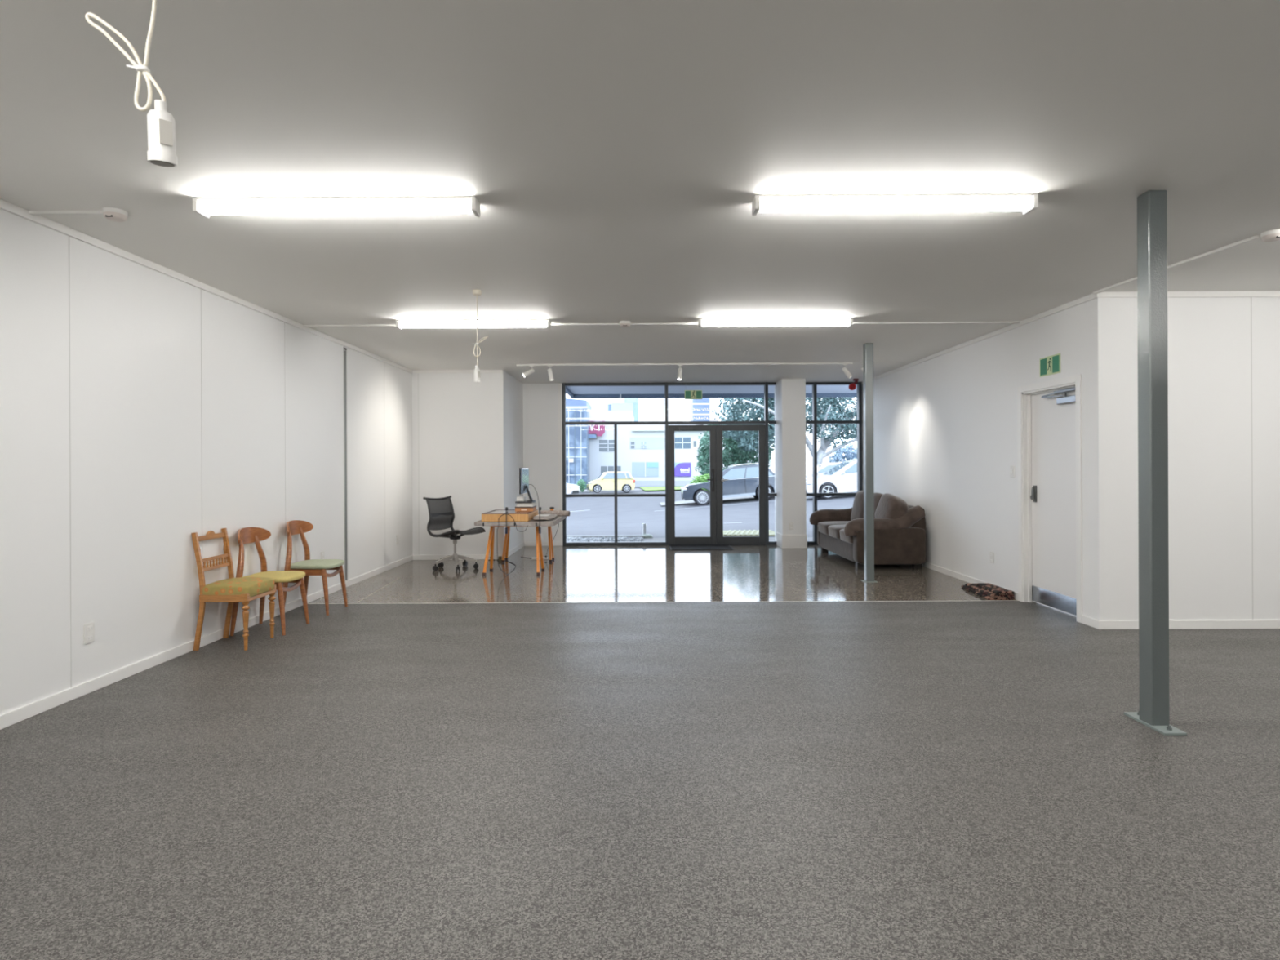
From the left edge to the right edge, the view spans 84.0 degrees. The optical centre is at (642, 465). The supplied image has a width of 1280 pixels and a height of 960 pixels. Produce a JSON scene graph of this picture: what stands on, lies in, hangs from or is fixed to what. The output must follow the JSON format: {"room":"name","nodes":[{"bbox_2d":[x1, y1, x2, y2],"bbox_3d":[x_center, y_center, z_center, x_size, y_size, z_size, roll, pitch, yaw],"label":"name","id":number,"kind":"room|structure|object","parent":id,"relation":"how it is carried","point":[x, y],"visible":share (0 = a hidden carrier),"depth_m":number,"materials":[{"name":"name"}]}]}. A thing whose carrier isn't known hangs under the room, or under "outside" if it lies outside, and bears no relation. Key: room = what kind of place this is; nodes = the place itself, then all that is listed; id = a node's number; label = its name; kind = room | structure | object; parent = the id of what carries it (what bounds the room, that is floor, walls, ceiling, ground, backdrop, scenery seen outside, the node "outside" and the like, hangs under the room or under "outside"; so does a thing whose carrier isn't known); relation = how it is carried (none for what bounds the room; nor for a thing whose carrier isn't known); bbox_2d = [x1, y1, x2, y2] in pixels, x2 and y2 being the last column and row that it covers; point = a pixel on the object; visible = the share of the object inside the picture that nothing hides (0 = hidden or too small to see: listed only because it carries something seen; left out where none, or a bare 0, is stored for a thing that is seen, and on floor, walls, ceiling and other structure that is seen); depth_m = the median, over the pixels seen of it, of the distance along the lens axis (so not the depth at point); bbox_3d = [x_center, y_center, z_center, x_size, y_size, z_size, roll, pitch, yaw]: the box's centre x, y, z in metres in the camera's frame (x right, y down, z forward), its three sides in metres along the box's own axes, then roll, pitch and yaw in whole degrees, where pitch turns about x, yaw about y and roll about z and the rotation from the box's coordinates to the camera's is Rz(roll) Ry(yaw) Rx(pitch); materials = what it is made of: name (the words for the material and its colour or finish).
{"room":"empty commercial space","nodes":[
{"label":"empty commercial space","id":0,"kind":"room"},
{"bbox_2d":[0,208,412,715],"bbox_3d":[-3.376,-0.008,3.180,0.120,2.730,14.360,0,0,0],"label":"wall","id":1,"kind":"structure","parent":0,"point":[140,440],"depth_m":4.79,"materials":[{"name":"white paint"}]},
{"bbox_2d":[68,235,71,687],"bbox_3d":[-3.316,-0.021,4.120,0.002,2.615,0.006,0,0,0],"label":"trim","id":2,"kind":"structure","parent":1,"relation":"attached to","point":[68,236],"depth_m":4.12,"materials":[{"name":"white"}]},
{"bbox_2d":[83,622,94,644],"bbox_3d":[-3.305,1.000,4.250,0.012,0.118,0.075,0,0,0],"label":"wall socket","id":3,"kind":"object","parent":1,"relation":"attached to","point":[88,628],"visible":1,"depth_m":4.24,"materials":[{"name":"white plastic"}]},
{"bbox_2d":[200,288,202,558],"bbox_3d":[-3.316,-0.021,5.350,0.002,2.615,0.006,0,0,0],"label":"trim","id":4,"kind":"structure","parent":1,"relation":"attached to","point":[201,289],"depth_m":5.35,"materials":[{"name":"white"}]},
{"bbox_2d":[0,555,413,729],"bbox_3d":[-3.304,1.322,3.120,0.012,0.070,14.240,0,0,0],"label":"baseboard","id":5,"kind":"structure","parent":1,"relation":"attached to","point":[15,716],"depth_m":4.69,"materials":[{"name":"white"}]},
{"bbox_2d":[0,199,413,373],"bbox_3d":[-3.312,-1.351,3.120,0.020,0.045,14.240,0,0,0],"label":"crown molding","id":6,"kind":"structure","parent":1,"relation":"attached to","point":[6,206],"depth_m":4.89,"materials":[{"name":"white"}]},
{"bbox_2d":[342,346,347,580],"bbox_3d":[-3.311,-0.016,7.930,0.013,2.605,0.068,0,0,0],"label":"channel","id":7,"kind":"object","parent":1,"relation":"attached to","point":[345,512],"visible":0.89,"depth_m":7.93,"materials":[{"name":"grey metal"}]},
{"bbox_2d":[411,369,505,555],"bbox_3d":[-2.658,-0.011,10.300,1.316,2.730,0.120,0,0,0],"label":"wall","id":8,"kind":"structure","parent":0,"point":[460,455],"depth_m":10.24,"materials":[{"name":"white paint"}]},
{"bbox_2d":[413,369,502,373],"bbox_3d":[-2.664,-1.353,10.232,1.316,0.045,0.015,0,0,0],"label":"crown molding","id":9,"kind":"structure","parent":8,"relation":"attached to","point":[414,371],"depth_m":10.23,"materials":[{"name":"white"}]},
{"bbox_2d":[413,542,562,559],"bbox_3d":[-2.118,1.317,10.922,1.048,0.070,2.556,0,0,38],"label":"baseboard","id":10,"kind":"structure","parent":8,"relation":"attached to","point":[479,557],"depth_m":10.23,"materials":[{"name":"white"}]},
{"bbox_2d":[504,371,523,551],"bbox_3d":[-2.060,-0.014,11.150,0.120,2.730,1.580,0,0,0],"label":"wall","id":11,"kind":"structure","parent":0,"point":[513,388],"depth_m":11.04,"materials":[{"name":"white paint"}]},
{"bbox_2d":[523,383,558,542],"bbox_3d":[-1.732,-0.015,12.015,0.777,2.730,0.150,0,0,0],"label":"wall","id":12,"kind":"structure","parent":0,"point":[540,401],"depth_m":11.94,"materials":[{"name":"white paint"}]},
{"bbox_2d":[558,382,668,546],"bbox_3d":[-0.488,-0.021,11.989,1.845,2.730,0.122,0,0,0],"label":"window","id":13,"kind":"structure","parent":12,"relation":"in","point":[565,495],"depth_m":11.93,"materials":[{"name":"grey metal"}]},
{"bbox_2d":[668,424,716,544],"bbox_3d":[0.839,0.314,11.919,0.804,2.008,0.122,0,0,0],"label":"door","id":14,"kind":"structure","parent":13,"relation":"attached to","point":[673,540],"depth_m":11.93,"materials":[{"name":"grey metal"}]},
{"bbox_2d":[667,382,764,424],"bbox_3d":[1.245,-1.047,11.993,1.640,0.694,0.114,0,0,0],"label":"window","id":15,"kind":"structure","parent":13,"relation":"attached to","point":[753,383],"depth_m":11.94,"materials":[{"name":"grey metal"}]},
{"bbox_2d":[565,385,856,398],"bbox_3d":[3.133,-1.497,13.340,9.720,0.230,2.480,0,0,0],"label":"canopy","id":16,"kind":"object","parent":12,"relation":"attached to","point":[716,391],"visible":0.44,"depth_m":14.11,"materials":[{"name":"blue"}]},
{"bbox_2d":[0,544,1279,959],"bbox_3d":[2.948,1.379,3.950,12.756,0.100,16.140,0,0,0],"label":"floor","id":17,"kind":"structure","parent":0,"point":[936,780],"depth_m":3.02,"materials":[{"name":"grey carpet"}]},
{"bbox_2d":[191,528,275,650],"bbox_3d":[-3.095,0.923,5.410,0.422,0.869,0.424,0,0,0],"label":"dining chair","id":18,"kind":"object","parent":17,"relation":"on","point":[230,590],"visible":1,"depth_m":5.25,"materials":[{"name":"brown wood"}]},
{"bbox_2d":[202,577,274,596],"bbox_3d":[-3.066,0.922,5.410,0.364,0.118,0.410,0,0,0],"label":"seat cushion","id":19,"kind":"object","parent":18,"relation":"on","point":[232,586],"depth_m":5.25,"materials":[{"name":"yellow fabric"}]},
{"bbox_2d":[230,527,309,635],"bbox_3d":[-3.071,0.935,5.885,0.451,0.846,0.477,0,0,0],"label":"dining chair","id":20,"kind":"object","parent":17,"relation":"on","point":[245,535],"visible":0.77,"depth_m":5.89,"materials":[{"name":"brown wood"}]},
{"bbox_2d":[243,570,305,582],"bbox_3d":[-3.061,0.924,5.885,0.430,0.052,0.430,0,0,0],"label":"seat cushion","id":21,"kind":"object","parent":20,"relation":"on","point":[279,576],"depth_m":5.87,"materials":[{"name":"yellow fabric"}]},
{"bbox_2d":[282,520,347,615],"bbox_3d":[-3.056,0.934,6.640,0.451,0.846,0.477,0,0,0],"label":"dining chair","id":22,"kind":"object","parent":17,"relation":"on","point":[313,566],"visible":0.89,"depth_m":6.57,"materials":[{"name":"brown wood"}]},
{"bbox_2d":[290,559,344,568],"bbox_3d":[-3.046,0.924,6.640,0.430,0.052,0.430,0,0,0],"label":"seat cushion","id":23,"kind":"object","parent":22,"relation":"on","point":[308,563],"depth_m":6.53,"materials":[{"name":"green fabric"}]},
{"bbox_2d":[422,495,485,571],"bbox_3d":[-2.450,0.880,9.322,0.644,0.947,0.588,0,0,28],"label":"office chair","id":24,"kind":"object","parent":17,"relation":"on","point":[441,510],"visible":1,"depth_m":9.33,"materials":[{"name":"grey fabric"}]},
{"bbox_2d":[482,525,544,575],"bbox_3d":[-1.618,1.050,8.975,0.707,0.613,0.465,0,0,0],"label":"trestle","id":25,"kind":"object","parent":17,"relation":"on","point":[491,540],"visible":0.8,"depth_m":8.91,"materials":[{"name":"orange paint"}]},
{"bbox_2d":[474,513,566,526],"bbox_3d":[-1.567,0.709,9.396,1.000,0.064,1.569,0,0,0],"label":"tabletop","id":26,"kind":"object","parent":25,"relation":"on","point":[555,521],"visible":0.55,"depth_m":8.63,"materials":[{"name":"grey wood"}]},
{"bbox_2d":[481,509,537,521],"bbox_3d":[-1.667,0.630,9.020,0.570,0.094,0.800,0,0,0],"label":"box","id":27,"kind":"object","parent":26,"relation":"on","point":[494,515],"visible":0.89,"depth_m":8.62,"materials":[{"name":"brown wood"}]},
{"bbox_2d":[515,505,536,511],"bbox_3d":[-1.498,0.552,9.130,0.228,0.060,0.286,0,0,0],"label":"cardboard box","id":28,"kind":"object","parent":27,"relation":"on","point":[517,508],"visible":0.87,"depth_m":8.99,"materials":[{"name":"brown cardboard"}]},
{"bbox_2d":[515,504,535,506],"bbox_3d":[-1.492,0.508,9.130,0.213,0.026,0.260,0,0,0],"label":"book","id":29,"kind":"object","parent":28,"relation":"on","point":[517,505],"visible":0.8,"depth_m":9.00,"materials":[{"name":"grey paper"}]},
{"bbox_2d":[516,502,536,504],"bbox_3d":[-1.484,0.484,9.130,0.213,0.022,0.260,0,0,-2],"label":"book","id":30,"kind":"object","parent":29,"relation":"on","point":[534,503],"visible":0.77,"depth_m":9.00,"materials":[{"name":"grey paper"}]},
{"bbox_2d":[515,500,535,502],"bbox_3d":[-1.500,0.464,9.130,0.215,0.018,0.290,0,0,0],"label":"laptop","id":31,"kind":"object","parent":30,"relation":"on","point":[526,501],"visible":0.8,"depth_m":8.99,"materials":[{"name":"black plastic"}]},
{"bbox_2d":[519,467,534,501],"bbox_3d":[-1.466,0.242,9.140,0.144,0.425,0.520,0,0,0],"label":"monitor","id":32,"kind":"object","parent":31,"relation":"on","point":[523,472],"visible":1,"depth_m":9.04,"materials":[{"name":"black plastic"}]},
{"bbox_2d":[501,525,554,562],"bbox_3d":[-1.618,1.049,10.075,0.707,0.611,0.299,0,0,0],"label":"trestle","id":33,"kind":"object","parent":17,"relation":"on","point":[505,550],"visible":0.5,"depth_m":10.00,"materials":[{"name":"orange paint"}]},
{"bbox_2d":[307,600,1017,604],"bbox_3d":[0.197,1.350,6.980,7.013,0.022,0.022,0,0,0],"label":"trim","id":34,"kind":"structure","parent":17,"relation":"on","point":[986,600],"depth_m":6.97,"materials":[{"name":"grey"}]},
{"bbox_2d":[669,545,734,550],"bbox_3d":[0.951,1.332,11.560,1.010,0.012,0.640,0,0,0],"label":"doormat","id":35,"kind":"object","parent":17,"relation":"on","point":[672,547],"visible":1,"depth_m":11.44,"materials":[{"name":"black rubber"}]},
{"bbox_2d":[774,378,806,541],"bbox_3d":[2.440,-0.034,11.770,0.380,2.730,0.660,0,0,0],"label":"column","id":36,"kind":"object","parent":17,"relation":"on","point":[789,393],"visible":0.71,"depth_m":11.44,"materials":[{"name":"white paint"}]},
{"bbox_2d":[776,532,807,548],"bbox_3d":[2.446,1.221,11.664,0.404,0.220,0.472,0,0,0],"label":"baseboard","id":37,"kind":"object","parent":36,"relation":"attached to","point":[784,541],"visible":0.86,"depth_m":11.43,"materials":[{"name":"white"}]},
{"bbox_2d":[809,490,925,568],"bbox_3d":[3.121,0.849,10.100,1.046,0.958,2.127,0,0,0],"label":"sofa","id":38,"kind":"object","parent":17,"relation":"on","point":[900,527],"visible":0.77,"depth_m":9.10,"materials":[{"name":"brown fabric"}]},
{"bbox_2d":[809,507,852,524],"bbox_3d":[3.114,0.717,11.040,1.034,0.402,0.239,0,0,0],"label":"armrest","id":39,"kind":"object","parent":38,"relation":"on","point":[845,514],"depth_m":10.94,"materials":[{"name":"brown fabric"}]},
{"bbox_2d":[817,520,849,534],"bbox_3d":[3.045,0.943,10.700,0.740,0.201,0.610,0,0,0],"label":"seat cushion","id":40,"kind":"object","parent":38,"relation":"on","point":[823,529],"depth_m":10.64,"materials":[{"name":"brown fabric"}]},
{"bbox_2d":[827,524,845,538],"bbox_3d":[3.045,0.943,10.100,0.740,0.201,0.610,0,0,0],"label":"seat cushion","id":41,"kind":"object","parent":38,"relation":"on","point":[833,530],"depth_m":10.05,"materials":[{"name":"brown fabric"}]},
{"bbox_2d":[839,528,853,543],"bbox_3d":[3.045,0.943,9.500,0.740,0.201,0.610,0,0,0],"label":"seat cushion","id":42,"kind":"object","parent":38,"relation":"on","point":[843,540],"depth_m":9.50,"materials":[{"name":"brown fabric"}]},
{"bbox_2d":[850,490,863,519],"bbox_3d":[3.341,0.662,10.680,0.318,0.573,0.650,0,0,0],"label":"cushion","id":43,"kind":"object","parent":38,"relation":"on","point":[857,510],"depth_m":10.61,"materials":[{"name":"brown fabric"}]},
{"bbox_2d":[874,492,883,518],"bbox_3d":[3.341,0.667,10.040,0.318,0.573,0.650,0,0,0],"label":"cushion","id":44,"kind":"object","parent":38,"relation":"on","point":[877,495],"depth_m":9.86,"materials":[{"name":"brown fabric"}]},
{"bbox_2d":[844,505,924,536],"bbox_3d":[3.114,0.717,9.160,1.034,0.402,0.239,0,0,0],"label":"armrest","id":45,"kind":"object","parent":38,"relation":"on","point":[895,520],"depth_m":9.07,"materials":[{"name":"brown fabric"}]},
{"bbox_2d":[875,493,908,519],"bbox_3d":[3.291,0.605,9.410,0.333,0.471,0.658,0,0,0],"label":"cushion","id":46,"kind":"object","parent":38,"relation":"on","point":[890,506],"depth_m":9.16,"materials":[{"name":"brown fabric"}]},
{"bbox_2d":[860,342,877,582],"bbox_3d":[2.602,-0.035,8.176,0.150,2.730,0.150,0,0,0],"label":"steel column","id":47,"kind":"structure","parent":17,"relation":"on","point":[868,348],"depth_m":8.13,"materials":[{"name":"grey metal"}]},
{"bbox_2d":[960,582,1014,599],"bbox_3d":[3.545,1.286,7.369,0.261,0.081,0.743,0,0,0],"label":"rug","id":48,"kind":"object","parent":17,"relation":"on","point":[988,591],"visible":1,"depth_m":7.19,"materials":[{"name":"multicoloured fabric"}]},
{"bbox_2d":[1124,190,1186,735],"bbox_3d":[2.624,-0.035,3.655,0.110,2.730,0.300,0,0,0],"label":"steel column","id":49,"kind":"structure","parent":17,"relation":"on","point":[1152,205],"depth_m":3.61,"materials":[{"name":"grey metal"}]},
{"bbox_2d":[0,0,1279,383],"bbox_3d":[2.935,-1.476,3.950,12.756,0.150,16.140,0,0,0],"label":"ceiling","id":50,"kind":"structure","parent":0,"point":[615,156],"depth_m":3.21,"materials":[{"name":"white paint"}]},
{"bbox_2d":[28,210,103,215],"bbox_3d":[-3.099,-1.365,3.840,0.406,0.016,0.028,0,0,0],"label":"conduit","id":51,"kind":"object","parent":50,"relation":"attached to","point":[31,212],"visible":0.79,"depth_m":3.83,"materials":[{"name":"white plastic"}]},
{"bbox_2d":[102,207,128,222],"bbox_3d":[-2.846,-1.351,3.840,0.112,0.048,0.112,0,0,0],"label":"smoke detector","id":52,"kind":"object","parent":50,"relation":"attached to","point":[113,214],"visible":1,"depth_m":3.81,"materials":[{"name":"white plastic"}]},
{"bbox_2d":[84,0,177,167],"bbox_3d":[-1.109,-1.019,1.550,0.194,0.729,0.072,0,0,0],"label":"holder","id":53,"kind":"object","parent":50,"relation":"hanging from","point":[160,123],"visible":1,"depth_m":1.54,"materials":[{"name":"beige plastic"}]},
{"bbox_2d":[146,99,177,167],"bbox_3d":[-1.044,-0.721,1.545,0.053,0.133,0.063,0,0,-27],"label":"socket","id":54,"kind":"object","parent":53,"relation":"attached to","point":[160,123],"depth_m":1.53,"materials":[{"name":"white plastic"}]},
{"bbox_2d":[192,195,479,217],"bbox_3d":[-1.582,-1.344,3.700,1.456,0.074,0.106,0,0,0],"label":"tube light","id":55,"kind":"object","parent":50,"relation":"attached to","point":[204,207],"visible":1,"depth_m":3.66,"materials":[{"name":"white plastic"}]},
{"bbox_2d":[200,199,472,214],"bbox_3d":[-1.582,-1.339,3.700,1.376,0.052,0.094,0,0,0],"label":"diffuser","id":56,"kind":"object","parent":55,"relation":"attached to","point":[208,206],"depth_m":3.66,"materials":[{"name":"white plastic"}]},
{"bbox_2d":[395,319,551,329],"bbox_3d":[-1.602,-1.344,6.760,1.456,0.074,0.106,0,0,0],"label":"tube light","id":57,"kind":"object","parent":50,"relation":"attached to","point":[416,323],"visible":1,"depth_m":6.72,"materials":[{"name":"white plastic"}]},
{"bbox_2d":[400,320,546,328],"bbox_3d":[-1.602,-1.339,6.760,1.376,0.052,0.094,0,0,0],"label":"diffuser","id":58,"kind":"object","parent":57,"relation":"attached to","point":[403,324],"depth_m":6.72,"materials":[{"name":"white plastic"}]},
{"bbox_2d":[471,288,488,382],"bbox_3d":[-1.278,-1.018,5.610,0.124,0.728,0.072,0,0,0],"label":"holder","id":59,"kind":"object","parent":50,"relation":"hanging from","point":[477,376],"visible":1,"depth_m":5.60,"materials":[{"name":"beige plastic"}]},
{"bbox_2d":[302,321,1019,326],"bbox_3d":[0.184,-1.380,6.930,6.973,0.016,0.022,0,0,0],"label":"conduit","id":60,"kind":"object","parent":50,"relation":"attached to","point":[866,322],"visible":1,"depth_m":6.92,"materials":[{"name":"white plastic"}]},
{"bbox_2d":[515,362,852,365],"bbox_3d":[0.569,-1.380,9.670,4.570,0.022,0.030,0,0,0],"label":"track","id":61,"kind":"object","parent":50,"relation":"attached to","point":[761,363],"visible":1,"depth_m":9.66,"materials":[{"name":"white metal"}]},
{"bbox_2d":[684,390,702,399],"bbox_3d":[0.839,-1.242,11.720,0.290,0.300,0.006,0,0,0],"label":"exit sign","id":62,"kind":"object","parent":50,"relation":"hanging from","point":[689,394],"visible":1,"depth_m":11.72,"materials":[{"name":"green plastic"}]},
{"bbox_2d":[697,317,853,328],"bbox_3d":[1.260,-1.357,6.760,1.456,0.074,0.106,0,0,0],"label":"tube light","id":63,"kind":"object","parent":50,"relation":"attached to","point":[780,322],"visible":1,"depth_m":6.72,"materials":[{"name":"white plastic"}]},
{"bbox_2d":[702,319,848,326],"bbox_3d":[1.260,-1.352,6.760,1.376,0.052,0.094,0,0,0],"label":"diffuser","id":64,"kind":"object","parent":63,"relation":"attached to","point":[705,322],"depth_m":6.72,"materials":[{"name":"white plastic"}]},
{"bbox_2d":[751,193,1038,215],"bbox_3d":[1.305,-1.357,3.700,1.456,0.074,0.106,0,0,0],"label":"tube light","id":65,"kind":"object","parent":50,"relation":"attached to","point":[1026,203],"visible":1,"depth_m":3.66,"materials":[{"name":"white plastic"}]},
{"bbox_2d":[760,196,1030,212],"bbox_3d":[1.305,-1.352,3.700,1.376,0.052,0.094,0,0,0],"label":"diffuser","id":66,"kind":"object","parent":65,"relation":"attached to","point":[767,204],"depth_m":3.66,"materials":[{"name":"white plastic"}]},
{"bbox_2d":[1092,235,1259,293],"bbox_3d":[3.704,-1.396,5.045,0.028,0.016,1.414,0,0,-4],"label":"conduit","id":67,"kind":"object","parent":50,"relation":"attached to","point":[1254,237],"visible":0.71,"depth_m":4.78,"materials":[{"name":"white plastic"}]},
{"bbox_2d":[1260,229,1279,241],"bbox_3d":[3.794,-1.381,4.280,0.112,0.048,0.112,0,0,0],"label":"smoke detector","id":68,"kind":"object","parent":50,"relation":"attached to","point":[1273,235],"visible":1,"depth_m":4.25,"materials":[{"name":"white plastic"}]},
{"bbox_2d":[862,301,1089,617],"bbox_3d":[3.757,-0.040,8.986,0.120,2.730,6.207,0,0,0],"label":"wall","id":69,"kind":"structure","parent":0,"point":[945,426],"depth_m":7.95,"materials":[{"name":"white paint"}]},
{"bbox_2d":[764,382,862,545],"bbox_3d":[2.881,-0.036,11.989,1.632,2.730,0.122,0,0,0],"label":"window","id":70,"kind":"structure","parent":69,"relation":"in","point":[859,386],"depth_m":11.93,"materials":[{"name":"grey metal"}]},
{"bbox_2d":[715,424,765,543],"bbox_3d":[1.655,0.315,11.930,0.821,2.000,0.100,0,0,0],"label":"door","id":71,"kind":"structure","parent":70,"relation":"attached to","point":[721,539],"depth_m":11.93,"materials":[{"name":"grey metal"}]},
{"bbox_2d":[861,293,1096,384],"bbox_3d":[3.681,-1.382,8.841,0.020,0.045,6.157,0,0,0],"label":"crown molding","id":72,"kind":"structure","parent":69,"relation":"attached to","point":[1091,296],"depth_m":7.29,"materials":[{"name":"white"}]},
{"bbox_2d":[921,561,1097,628],"bbox_3d":[3.697,1.290,8.841,0.012,0.070,6.157,0,0,0],"label":"baseboard","id":73,"kind":"structure","parent":69,"relation":"attached to","point":[1089,621],"depth_m":8.11,"materials":[{"name":"white"}]},
{"bbox_2d":[1017,373,1082,622],"bbox_3d":[3.751,0.278,6.480,0.134,2.095,1.000,0,0,0],"label":"door","id":74,"kind":"structure","parent":69,"relation":"in","point":[1050,487],"depth_m":6.55,"materials":[{"name":"white"}]},
{"bbox_2d":[1040,353,1060,377],"bbox_3d":[3.689,-0.907,6.440,0.006,0.170,0.320,0,0,0],"label":"exit sign","id":75,"kind":"object","parent":69,"relation":"attached to","point":[1051,365],"visible":1,"depth_m":6.43,"materials":[{"name":"green plastic"}]},
{"bbox_2d":[1088,297,1279,620],"bbox_3d":[6.448,-0.052,5.823,5.503,2.730,0.120,0,0,0],"label":"wall panels","id":76,"kind":"object","parent":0,"point":[1210,514],"visible":0.8,"depth_m":5.76,"materials":[{"name":"white paint"}]},
{"bbox_2d":[1095,290,1279,297],"bbox_3d":[6.432,-1.395,5.753,5.523,0.045,0.020,0,0,0],"label":"crown molding","id":77,"kind":"structure","parent":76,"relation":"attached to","point":[1260,293],"depth_m":5.74,"materials":[{"name":"white"}]},
{"bbox_2d":[1097,619,1279,629],"bbox_3d":[6.448,1.278,5.757,5.515,0.070,0.012,0,0,0],"label":"baseboard","id":78,"kind":"structure","parent":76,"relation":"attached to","point":[1224,624],"depth_m":5.75,"materials":[{"name":"white"}]},
{"bbox_2d":[1250,297,1253,619],"bbox_3d":[4.940,-0.058,5.763,0.006,2.615,0.002,0,0,0],"label":"trim","id":79,"kind":"structure","parent":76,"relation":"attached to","point":[1251,297],"depth_m":5.76,"materials":[{"name":"white"}]},
{"label":"outside","id":80,"kind":"structure","parent":0,"visible":0},
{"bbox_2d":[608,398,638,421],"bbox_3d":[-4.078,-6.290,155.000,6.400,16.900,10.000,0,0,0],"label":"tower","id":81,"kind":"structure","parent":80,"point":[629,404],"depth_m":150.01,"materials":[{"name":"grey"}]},
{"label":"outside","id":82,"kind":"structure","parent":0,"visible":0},
{"bbox_2d":[690,397,718,421],"bbox_3d":[13.320,-6.718,153.950,5.400,17.600,8.100,0,0,0],"label":"tower","id":83,"kind":"structure","parent":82,"point":[701,410],"depth_m":150.01,"materials":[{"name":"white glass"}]},
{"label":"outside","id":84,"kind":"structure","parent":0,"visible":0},
{"bbox_2d":[660,495,757,505],"bbox_3d":[11.455,1.056,35.900,21.100,1.695,2.600,0,0,0],"label":"footpath","id":85,"kind":"structure","parent":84,"point":[746,496],"depth_m":35.66,"materials":[{"name":"grey concrete"}]},
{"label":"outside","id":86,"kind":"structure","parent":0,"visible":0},
{"bbox_2d":[568,537,813,542],"bbox_3d":[2.506,1.374,12.600,13.000,0.094,1.100,0,0,0],"label":"footpath","id":87,"kind":"structure","parent":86,"point":[771,539],"depth_m":12.81,"materials":[{"name":"grey concrete"}]},
{"bbox_2d":[566,536,643,542],"bbox_3d":[-1.137,1.324,12.589,2.346,0.044,1.041,0,0,0],"label":"pebbles","id":88,"kind":"object","parent":87,"relation":"on","point":[570,539],"visible":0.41,"depth_m":12.68,"materials":[{"name":"grey gravel"}]},
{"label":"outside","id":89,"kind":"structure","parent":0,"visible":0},
{"bbox_2d":[566,485,857,537],"bbox_3d":[5.009,2.054,76.025,100.000,4.021,127.950,0,0,0],"label":"road","id":90,"kind":"structure","parent":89,"point":[597,518],"depth_m":26.26,"materials":[{"name":"grey asphalt"}]},
{"bbox_2d":[565,408,589,488],"bbox_3d":[-7.167,-1.426,64.110,4.680,7.200,3.380,0,0,0],"label":"glass building","id":91,"kind":"structure","parent":90,"relation":"on","point":[577,437],"depth_m":62.50,"materials":[{"name":"blue glass"}]},
{"bbox_2d":[565,398,591,410],"bbox_3d":[-15.321,-4.589,115.925,13.600,13.600,12.150,0,0,0],"label":"office block","id":92,"kind":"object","parent":90,"relation":"on","point":[570,403],"visible":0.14,"depth_m":109.99,"materials":[{"name":"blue glass"}]},
{"bbox_2d":[587,471,635,493],"bbox_3d":[-2.272,1.199,52.000,3.365,1.520,1.970,0,0,-7],"label":"car","id":93,"kind":"object","parent":90,"relation":"on","point":[606,481],"visible":1,"depth_m":51.28,"materials":[{"name":"yellow paint"}]},
{"bbox_2d":[589,410,771,486],"bbox_3d":[3.418,-1.523,71.825,17.350,7.300,12.350,0,0,0],"label":"building","id":94,"kind":"structure","parent":90,"relation":"on","point":[641,448],"depth_m":66.00,"materials":[{"name":"grey"}]},
{"bbox_2d":[589,421,604,439],"bbox_3d":[-4.245,-3.269,65.685,1.540,1.700,0.330,0,0,0],"label":"roof sign","id":95,"kind":"object","parent":94,"relation":"attached to","point":[598,429],"visible":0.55,"depth_m":65.55,"materials":[{"name":"pink"}]},
{"bbox_2d":[674,462,690,476],"bbox_3d":[3.712,0.360,65.903,1.520,1.270,0.095,0,0,0],"label":"shop sign","id":96,"kind":"object","parent":94,"relation":"attached to","point":[682,469],"visible":1,"depth_m":65.87,"materials":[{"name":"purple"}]},
{"bbox_2d":[680,463,774,505],"bbox_3d":[4.232,0.873,33.902,4.747,1.949,2.220,0,0,0],"label":"car","id":97,"kind":"object","parent":90,"relation":"on","point":[743,479],"visible":0.62,"depth_m":32.99,"materials":[{"name":"grey metal"}]},
{"bbox_2d":[694,413,774,475],"bbox_3d":[6.097,-0.920,46.115,5.482,5.233,3.155,0,0,-2],"label":"tree","id":98,"kind":"object","parent":90,"relation":"on","point":[733,455],"visible":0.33,"depth_m":45.37,"materials":[{"name":"green plant"}]},
{"bbox_2d":[723,529,774,536],"bbox_3d":[2.106,1.343,14.150,1.100,0.040,1.000,0,0,0],"label":"tactile paving","id":99,"kind":"object","parent":90,"relation":"on","point":[726,533],"visible":0.74,"depth_m":13.96,"materials":[{"name":"beige"}]},
{"bbox_2d":[711,397,857,464],"bbox_3d":[10.916,-2.352,42.368,13.601,7.446,5.406,0,0,-3],"label":"tree","id":100,"kind":"object","parent":90,"relation":"on","point":[737,411],"visible":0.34,"depth_m":41.18,"materials":[{"name":"green plant"}]},
{"bbox_2d":[805,458,857,499],"bbox_3d":[9.108,0.528,30.600,4.392,1.751,2.120,0,0,0],"label":"car","id":101,"kind":"object","parent":90,"relation":"on","point":[842,477],"visible":0.33,"depth_m":29.75,"materials":[{"name":"white paint"}]},
{"bbox_2d":[805,462,842,484],"bbox_3d":[9.410,0.599,36.200,4.390,1.586,2.120,0,0,0],"label":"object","id":102,"kind":"object","parent":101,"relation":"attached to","point":[822,468],"visible":0.06,"depth_m":35.46,"materials":[{"name":"grey paint"}]},
{"bbox_2d":[827,443,857,462],"bbox_3d":[17.995,-0.246,60.014,4.601,3.663,3.134,0,0,9],"label":"tree","id":103,"kind":"object","parent":90,"relation":"on","point":[849,455],"visible":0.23,"depth_m":59.37,"materials":[{"name":"plant"}]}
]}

